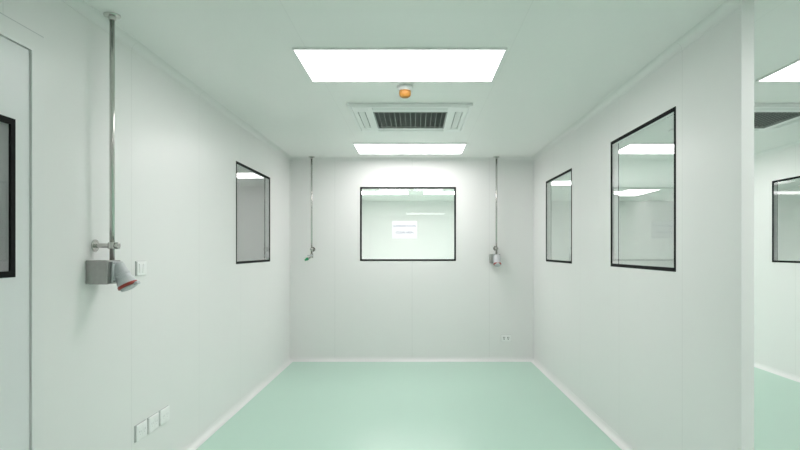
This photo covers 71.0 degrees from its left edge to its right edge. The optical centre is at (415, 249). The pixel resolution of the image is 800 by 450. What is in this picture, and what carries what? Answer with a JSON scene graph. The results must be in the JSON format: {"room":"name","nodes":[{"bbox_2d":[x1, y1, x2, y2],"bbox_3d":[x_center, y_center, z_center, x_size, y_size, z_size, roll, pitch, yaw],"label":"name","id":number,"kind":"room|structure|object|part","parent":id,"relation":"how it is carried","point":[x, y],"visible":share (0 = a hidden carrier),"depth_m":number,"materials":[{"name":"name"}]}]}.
{"room":"clean room","nodes":[
{"label":"clean room","id":0,"kind":"room"},
{"bbox_2d":[0,0,289,449],"bbox_3d":[-1.577,0.117,0.972,0.054,2.500,11.944,0,0,0],"label":"wall","id":1,"kind":"structure","parent":0,"point":[199,331],"depth_m":3.21,"materials":[{"name":"white paint"}]},
{"bbox_2d":[0,35,29,449],"bbox_3d":[-1.550,0.282,1.775,0.097,2.170,0.950,0,0,0],"label":"door","id":2,"kind":"structure","parent":1,"relation":"in","point":[14,58],"depth_m":2.16,"materials":[{"name":"paint"}]},
{"bbox_3d":[-1.553,-0.200,1.843,0.010,0.610,0.645,0,0,0],"label":"vision panel frame","id":3,"kind":"part","parent":2,"relation":"part of","materials":[{"name":"black metal"}]},
{"bbox_2d":[0,12,43,449],"bbox_3d":[-1.546,0.241,1.775,0.008,2.251,1.102,0,0,0],"label":"trim","id":4,"kind":"structure","parent":1,"relation":"attached to","point":[10,29],"depth_m":2.28,"materials":[{"name":"plastic"}]},
{"bbox_2d":[86,12,139,291],"bbox_3d":[-1.442,-0.465,2.686,0.215,1.336,0.122,0,0,0],"label":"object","id":5,"kind":"object","parent":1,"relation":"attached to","point":[111,271],"visible":1,"depth_m":2.69,"materials":[{"name":"silver metal"}]},
{"bbox_2d":[111,261,139,291],"bbox_3d":[-1.400,0.129,2.700,0.131,0.148,0.094,0,0,0],"label":"socket","id":6,"kind":"object","parent":5,"relation":"attached to","point":[120,275],"depth_m":2.67,"materials":[{"name":"grey plastic"}]},
{"bbox_2d":[134,419,146,442],"bbox_3d":[-1.543,1.015,3.145,0.014,0.092,0.124,0,0,0],"label":"wall outlet","id":7,"kind":"object","parent":1,"relation":"attached to","point":[140,430],"visible":1,"depth_m":3.12,"materials":[{"name":"white plastic"}]},
{"bbox_2d":[138,426,141,437],"bbox_3d":[-1.537,1.015,3.120,0.003,0.056,0.040,0,0,0],"label":"socket","id":8,"kind":"object","parent":7,"relation":"attached to","point":[139,427],"depth_m":3.12,"materials":[{"name":"white plastic"}]},
{"bbox_2d":[143,424,145,434],"bbox_3d":[-1.537,1.015,3.170,0.003,0.056,0.040,0,0,0],"label":"socket","id":9,"kind":"object","parent":7,"relation":"attached to","point":[144,425],"depth_m":3.17,"materials":[{"name":"white plastic"}]},
{"bbox_2d":[135,261,146,275],"bbox_3d":[-1.541,0.102,3.145,0.018,0.082,0.109,0,0,0],"label":"light switch","id":10,"kind":"object","parent":1,"relation":"attached to","point":[140,266],"visible":1,"depth_m":3.12,"materials":[{"name":"white plastic"}]},
{"bbox_2d":[147,412,158,433],"bbox_3d":[-1.543,1.015,3.290,0.014,0.092,0.124,0,0,0],"label":"wall outlet","id":11,"kind":"object","parent":1,"relation":"attached to","point":[153,420],"visible":1,"depth_m":3.28,"materials":[{"name":"white plastic"}]},
{"bbox_2d":[159,405,169,425],"bbox_3d":[-1.543,1.015,3.435,0.014,0.092,0.124,0,0,0],"label":"wall outlet","id":12,"kind":"object","parent":1,"relation":"attached to","point":[164,413],"visible":1,"depth_m":3.42,"materials":[{"name":"white plastic"}]},
{"bbox_2d":[61,0,292,160],"bbox_3d":[-1.528,-1.111,0.945,0.043,0.043,11.890,0,0,0],"label":"trim","id":13,"kind":"structure","parent":1,"relation":"attached to","point":[82,7],"depth_m":3.37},
{"bbox_2d":[182,358,291,449],"bbox_3d":[-1.528,1.345,4.608,0.043,0.043,4.564,0,0,0],"label":"baseboard","id":14,"kind":"structure","parent":1,"relation":"attached to","point":[198,441],"depth_m":4.68,"materials":[{"name":"plastic"}]},
{"bbox_2d":[236,161,269,263],"bbox_3d":[-1.577,-0.323,5.383,0.058,0.890,1.125,0,0,0],"label":"window","id":15,"kind":"structure","parent":1,"relation":"in","point":[266,178],"depth_m":5.93,"materials":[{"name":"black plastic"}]},
{"bbox_2d":[237,187,263,260],"bbox_3d":[-3.302,0.117,10.027,3.396,2.500,0.054,0,0,0],"label":"wall","id":16,"kind":"structure","parent":0,"point":[250,200],"depth_m":10.00,"materials":[{"name":"white paint"}]},
{"bbox_2d":[291,161,532,357],"bbox_3d":[-0.022,0.117,6.917,3.055,2.500,0.054,0,0,0],"label":"wall","id":17,"kind":"structure","parent":0,"point":[343,305],"depth_m":6.89,"materials":[{"name":"white paint"}]},
{"bbox_2d":[290,160,290,358],"bbox_3d":[-1.542,0.117,6.882,0.016,2.500,0.016,0,0,0],"label":"trim","id":18,"kind":"structure","parent":17,"relation":"attached to","point":[290,160],"depth_m":6.88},
{"bbox_2d":[360,187,455,260],"bbox_3d":[-0.099,-0.320,6.917,1.181,0.910,0.058,0,0,0],"label":"window","id":19,"kind":"structure","parent":17,"relation":"in","point":[361,188],"depth_m":6.89,"materials":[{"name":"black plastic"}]},
{"bbox_2d":[392,221,416,237],"bbox_3d":[-0.140,-0.250,6.889,0.310,0.216,0.003,0,0,0],"label":"paper notice","id":20,"kind":"object","parent":19,"relation":"attached to","point":[400,229],"visible":1,"depth_m":6.89,"materials":[{"name":"white paper"}]},
{"bbox_2d":[291,358,532,361],"bbox_3d":[-0.050,1.345,6.868,3.001,0.043,0.043,0,0,0],"label":"baseboard","id":21,"kind":"structure","parent":17,"relation":"attached to","point":[292,359],"depth_m":6.88,"materials":[{"name":"plastic"}]},
{"bbox_2d":[291,157,532,160],"bbox_3d":[-0.050,-1.111,6.868,3.001,0.043,0.043,0,0,0],"label":"trim","id":22,"kind":"structure","parent":17,"relation":"attached to","point":[293,158],"depth_m":6.88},
{"bbox_2d":[489,156,500,266],"bbox_3d":[0.964,-0.465,6.782,0.122,1.336,0.215,0,0,0],"label":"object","id":23,"kind":"object","parent":17,"relation":"attached to","point":[493,258],"visible":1,"depth_m":6.79,"materials":[{"name":"silver metal"}]},
{"bbox_2d":[489,254,500,266],"bbox_3d":[0.964,0.126,6.782,0.122,0.154,0.215,0,0,0],"label":"socket","id":24,"kind":"object","parent":23,"relation":"attached to","point":[493,258],"depth_m":6.75,"materials":[{"name":"grey plastic"}]},
{"bbox_2d":[501,335,510,341],"bbox_3d":[1.107,1.084,6.883,0.124,0.086,0.014,0,0,0],"label":"wall outlet","id":25,"kind":"object","parent":17,"relation":"attached to","point":[504,338],"visible":1,"depth_m":6.88,"materials":[{"name":"white plastic"}]},
{"bbox_2d":[533,160,533,358],"bbox_3d":[1.443,0.117,6.882,0.016,2.500,0.016,0,0,0],"label":"trim","id":26,"kind":"structure","parent":17,"relation":"attached to","point":[533,160],"depth_m":6.88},
{"bbox_2d":[84,0,799,200],"bbox_3d":[0.500,-1.173,4.500,13.200,0.080,19.200,0,0,0],"label":"ceiling","id":27,"kind":"structure","parent":0,"point":[562,58],"depth_m":3.26,"materials":[{"name":"white paint"}]},
{"bbox_2d":[237,172,261,177],"bbox_3d":[-2.950,-1.127,8.450,1.206,0.012,0.606,0,0,0],"label":"recessed light","id":28,"kind":"object","parent":27,"relation":"in","point":[239,174],"visible":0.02,"depth_m":8.44,"materials":[{"name":"white plastic"}]},
{"bbox_2d":[305,156,314,260],"bbox_3d":[-1.293,-0.499,6.827,0.126,1.268,0.126,0,0,0],"label":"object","id":29,"kind":"object","parent":27,"relation":"hanging from","point":[312,249],"visible":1,"depth_m":6.79,"materials":[{"name":"silver metal"}]},
{"bbox_2d":[362,191,408,193],"bbox_3d":[-0.750,-1.127,11.000,1.206,0.012,0.606,0,0,0],"label":"recessed light","id":30,"kind":"object","parent":27,"relation":"in","point":[363,192],"visible":0.58,"depth_m":10.94,"materials":[{"name":"white plastic"}]},
{"bbox_2d":[292,47,506,81],"bbox_3d":[-0.092,-1.127,3.435,1.206,0.012,0.606,0,0,0],"label":"recessed light","id":31,"kind":"object","parent":27,"relation":"in","point":[321,64],"visible":1,"depth_m":3.37,"materials":[{"name":"white plastic"}]},
{"bbox_2d":[397,84,412,98],"bbox_3d":[-0.076,-1.092,3.870,0.111,0.082,0.111,0,0,0],"label":"warning light","id":32,"kind":"object","parent":27,"relation":"attached to","point":[404,90],"visible":1,"depth_m":3.84,"materials":[{"name":"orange plastic"}]},
{"bbox_2d":[347,103,472,131],"bbox_3d":[-0.046,-1.119,4.800,0.970,0.027,0.970,0,0,0],"label":"air conditioner","id":33,"kind":"object","parent":27,"relation":"attached to","point":[368,117],"visible":1,"depth_m":4.69,"materials":[{"name":"white plastic"}]},
{"bbox_2d":[373,112,447,128],"bbox_3d":[-0.046,-1.113,4.800,0.600,0.013,0.600,0,0,0],"label":"grille","id":34,"kind":"object","parent":33,"relation":"attached to","point":[381,120],"depth_m":4.84,"materials":[{"name":"grey metal"}]},
{"bbox_3d":[-0.046,-1.129,4.800,0.922,0.005,0.922,0,0,0],"label":"casing","id":35,"kind":"part","parent":33,"relation":"part of","materials":[{"name":"metal"}]},
{"bbox_2d":[353,143,466,153],"bbox_3d":[-0.065,-1.127,6.235,1.206,0.012,0.606,0,0,0],"label":"recessed light","id":36,"kind":"object","parent":27,"relation":"in","point":[362,148],"visible":1,"depth_m":6.20,"materials":[{"name":"white plastic"}]},
{"bbox_2d":[423,191,453,193],"bbox_3d":[0.750,-1.127,11.000,1.206,0.012,0.606,0,0,0],"label":"recessed light","id":37,"kind":"object","parent":27,"relation":"in","point":[424,192],"visible":0.49,"depth_m":10.94,"materials":[{"name":"white plastic"}]},
{"bbox_2d":[551,180,570,184],"bbox_3d":[2.400,-1.127,9.400,1.206,0.012,0.606,0,0,0],"label":"recessed light","id":38,"kind":"object","parent":27,"relation":"in","point":[556,182],"visible":0.15,"depth_m":9.32,"materials":[{"name":"white plastic"}]},
{"bbox_2d":[619,189,660,195],"bbox_3d":[4.250,-1.127,11.000,0.606,0.012,1.206,0,0,0],"label":"recessed light","id":39,"kind":"object","parent":27,"relation":"in","point":[629,192],"visible":0.76,"depth_m":10.75,"materials":[{"name":"white plastic"}]},
{"bbox_2d":[619,143,673,153],"bbox_3d":[2.870,-1.127,6.235,1.206,0.012,0.606,0,0,0],"label":"recessed light","id":40,"kind":"object","parent":27,"relation":"in","point":[631,148],"visible":0.33,"depth_m":6.20,"materials":[{"name":"white plastic"}]},
{"bbox_3d":[2.870,-1.127,6.235,1.206,0.012,0.606,0,0,0],"label":"light frame","id":41,"kind":"part","parent":40,"relation":"part of","materials":[{"name":"white plastic"}]},
{"bbox_2d":[669,103,799,131],"bbox_3d":[2.870,-1.119,4.800,0.970,0.027,0.970,0,0,0],"label":"air conditioner","id":42,"kind":"object","parent":27,"relation":"attached to","point":[768,117],"visible":0.41,"depth_m":4.65,"materials":[{"name":"white plastic"}]},
{"bbox_3d":[2.870,-1.129,4.800,0.922,0.005,0.922,0,0,0],"label":"casing","id":43,"kind":"part","parent":42,"relation":"part of","materials":[{"name":"metal"}]},
{"bbox_2d":[754,112,799,128],"bbox_3d":[2.870,-1.113,4.800,0.600,0.013,0.600,0,0,0],"label":"grille","id":44,"kind":"object","parent":42,"relation":"attached to","point":[762,120],"depth_m":4.76,"materials":[{"name":"grey metal"}]},
{"bbox_2d":[756,58,799,81],"bbox_3d":[2.870,-1.127,3.435,1.206,0.012,0.606,0,0,0],"label":"recessed light","id":45,"kind":"object","parent":27,"relation":"in","point":[790,72],"visible":1,"depth_m":3.59,"materials":[{"name":"white plastic"}]},
{"bbox_2d":[196,362,799,449],"bbox_3d":[0.500,1.407,4.500,13.200,0.080,19.200,0,0,0],"label":"floor","id":46,"kind":"structure","parent":0,"point":[308,405],"depth_m":4.68,"materials":[{"name":"green plastic"}]},
{"bbox_2d":[362,201,673,267],"bbox_3d":[0.500,0.117,13.027,13.000,2.500,0.054,0,0,0],"label":"wall","id":47,"kind":"structure","parent":0,"point":[646,228],"depth_m":13.00,"materials":[{"name":"white paint"}]},
{"bbox_2d":[534,7,739,449],"bbox_3d":[1.478,0.117,4.695,0.054,2.500,4.390,0,0,0],"label":"wall","id":48,"kind":"structure","parent":0,"point":[654,355],"depth_m":3.30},
{"bbox_2d":[546,168,571,263],"bbox_3d":[1.478,-0.318,5.730,0.058,0.890,1.040,0,0,0],"label":"window","id":49,"kind":"structure","parent":48,"relation":"in","point":[548,183],"depth_m":6.23,"materials":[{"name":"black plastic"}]},
{"bbox_2d":[531,358,634,449],"bbox_3d":[1.429,1.345,4.695,0.043,0.043,4.390,0,0,0],"label":"baseboard","id":50,"kind":"structure","parent":48,"relation":"attached to","point":[619,441],"depth_m":4.68,"materials":[{"name":"plastic"}]},
{"bbox_2d":[531,0,740,160],"bbox_3d":[1.429,-1.111,4.695,0.043,0.043,4.390,0,0,0],"label":"trim","id":51,"kind":"structure","parent":48,"relation":"attached to","point":[726,8],"depth_m":3.33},
{"bbox_2d":[611,106,675,271],"bbox_3d":[1.478,-0.341,3.647,0.058,0.925,1.045,0,0,0],"label":"window","id":52,"kind":"structure","parent":48,"relation":"in","point":[614,144],"depth_m":4.15,"materials":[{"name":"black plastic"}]},
{"bbox_2d":[740,0,753,449],"bbox_3d":[1.478,0.117,2.500,0.057,2.499,0.012,0,0,0],"label":"trim","id":53,"kind":"structure","parent":48,"relation":"attached to","point":[747,6],"depth_m":2.49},
{"bbox_2d":[754,146,799,376],"bbox_3d":[4.027,0.117,0.972,0.054,2.500,11.944,0,0,0],"label":"wall","id":54,"kind":"structure","parent":0,"point":[776,284],"depth_m":6.28,"materials":[{"name":"white paint"}]},
{"bbox_2d":[754,362,799,381],"bbox_3d":[3.978,1.345,0.945,0.043,0.043,11.890,0,0,0],"label":"baseboard","id":55,"kind":"structure","parent":54,"relation":"attached to","point":[757,365],"depth_m":6.17,"materials":[{"name":"plastic"}]},
{"bbox_2d":[754,140,799,157],"bbox_3d":[3.978,-1.111,0.945,0.043,0.043,11.890,0,0,0],"label":"trim","id":56,"kind":"structure","parent":54,"relation":"attached to","point":[796,143],"depth_m":6.17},
{"bbox_2d":[772,176,799,262],"bbox_3d":[4.027,-0.318,5.745,0.058,0.910,1.090,0,0,0],"label":"window","id":57,"kind":"structure","parent":54,"relation":"in","point":[774,183],"depth_m":6.28,"materials":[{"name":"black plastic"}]},
{"bbox_2d":[778,187,799,260],"bbox_3d":[6.973,0.117,4.000,0.054,2.500,18.000,0,0,0],"label":"wall","id":58,"kind":"structure","parent":0,"point":[789,199],"depth_m":10.41,"materials":[{"name":"white paint"}]}
]}

